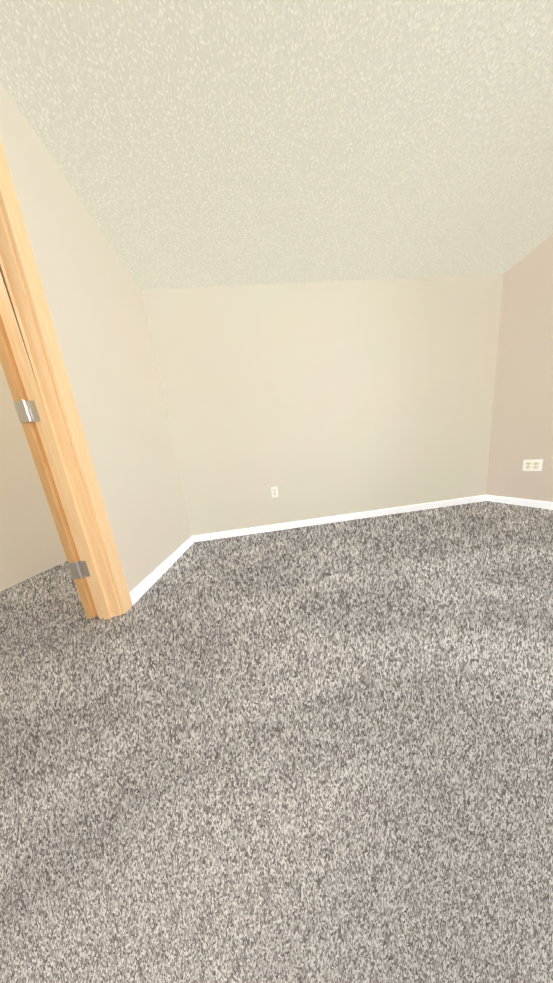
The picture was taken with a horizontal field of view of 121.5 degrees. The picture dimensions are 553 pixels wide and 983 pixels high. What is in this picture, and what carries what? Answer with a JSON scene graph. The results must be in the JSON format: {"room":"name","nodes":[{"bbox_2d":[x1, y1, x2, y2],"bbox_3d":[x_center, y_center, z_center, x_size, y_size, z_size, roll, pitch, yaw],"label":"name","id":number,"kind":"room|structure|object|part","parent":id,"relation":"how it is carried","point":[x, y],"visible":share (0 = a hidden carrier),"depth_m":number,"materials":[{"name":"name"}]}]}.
{"room":"empty bedroom","nodes":[
{"label":"empty bedroom","id":0,"kind":"room"},
{"bbox_2d":[0,362,66,591],"bbox_3d":[-2.218,-0.103,-1.097,0.115,2.440,5.250,-7,8,-4],"label":"wall","id":1,"kind":"structure","parent":0,"point":[30,544],"depth_m":1.39,"materials":[{"name":"paint"}]},
{"bbox_2d":[0,82,191,592],"bbox_3d":[-1.035,-0.445,0.291,0.115,2.440,2.600,-7,8,-4],"label":"wall","id":2,"kind":"structure","parent":0,"point":[94,296],"depth_m":0.95,"materials":[{"name":"paint"}]},
{"bbox_2d":[0,315,97,618],"bbox_3d":[-1.145,-0.396,1.066,0.099,2.122,0.761,-7,8,-4],"label":"door","id":3,"kind":"structure","parent":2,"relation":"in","point":[14,381],"depth_m":0.74,"materials":[{"name":"brown wood"}]},
{"bbox_3d":[-1.116,-0.362,0.695,0.097,1.667,0.015,-7,8,-4],"label":"door hinges","id":4,"kind":"part","parent":3,"relation":"part of","materials":[{"name":"silver metal"}]},
{"bbox_2d":[0,137,132,619],"bbox_3d":[-1.014,-0.333,0.331,0.134,2.204,0.879,-7,8,-4],"label":"door frame","id":5,"kind":"structure","parent":2,"relation":"attached to","point":[23,337],"depth_m":0.71,"materials":[{"name":"brown wood"}]},
{"bbox_2d":[130,536,193,604],"bbox_3d":[-0.904,0.590,1.335,0.013,0.075,0.838,-7,8,-4],"label":"baseboard","id":6,"kind":"structure","parent":2,"relation":"attached to","point":[137,592],"depth_m":1.16,"materials":[{"name":"white wood"}]},
{"bbox_2d":[0,501,552,982],"bbox_3d":[0.458,0.805,-0.761,5.228,0.060,5.480,-7,8,-4],"label":"floor","id":7,"kind":"structure","parent":0,"point":[318,753],"depth_m":0.38,"materials":[{"name":"grey carpet"}]},
{"bbox_2d":[0,0,552,289],"bbox_3d":[0.169,-1.653,-1.119,5.228,0.060,5.480,-7,8,-4],"label":"ceiling","id":8,"kind":"structure","parent":0,"point":[198,143],"depth_m":0.81,"materials":[{"name":"beige paint"}]},
{"bbox_2d":[142,274,503,535],"bbox_3d":[0.103,-0.786,1.710,5.228,2.440,0.115,-7,8,-4],"label":"wall","id":9,"kind":"structure","parent":0,"point":[311,400],"depth_m":1.66,"materials":[{"name":"paint"}]},
{"bbox_2d":[271,487,277,496],"bbox_3d":[-0.020,0.006,1.746,0.070,0.115,0.006,-7,8,-4],"label":"outlet","id":10,"kind":"object","parent":9,"relation":"attached to","point":[276,492],"visible":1,"depth_m":1.74,"materials":[{"name":"white plastic"}]},
{"bbox_2d":[193,495,485,541],"bbox_3d":[0.861,0.307,1.854,3.643,0.075,0.013,-7,8,-4],"label":"baseboard","id":11,"kind":"structure","parent":9,"relation":"attached to","point":[304,523],"depth_m":1.84,"materials":[{"name":"white wood"}]},
{"bbox_2d":[486,234,552,501],"bbox_3d":[2.817,-0.741,-0.785,0.170,2.440,5.250,-7,8,-4],"label":"wall","id":12,"kind":"structure","parent":0,"point":[522,424],"depth_m":1.58,"materials":[{"name":"paint"}]},
{"bbox_2d":[486,495,552,509],"bbox_3d":[2.864,0.433,-0.621,0.013,0.075,5.250,-7,8,-4],"label":"baseboard","id":13,"kind":"structure","parent":12,"relation":"attached to","point":[527,502],"depth_m":1.69,"materials":[{"name":"white wood"}]},
{"bbox_2d":[525,462,538,468],"bbox_3d":[2.636,-0.269,1.599,0.002,0.067,0.079,-7,8,-4],"label":"socket","id":14,"kind":"object","parent":12,"relation":"attached to","point":[534,467],"visible":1,"depth_m":1.59,"materials":[{"name":"beige plastic"}]},
{"bbox_2d":[522,459,542,470],"bbox_3d":[2.640,-0.270,1.599,0.006,0.115,0.116,-7,8,-4],"label":"outlet","id":15,"kind":"object","parent":12,"relation":"attached to","point":[540,461],"visible":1,"depth_m":1.59,"materials":[{"name":"white plastic"}]}
]}

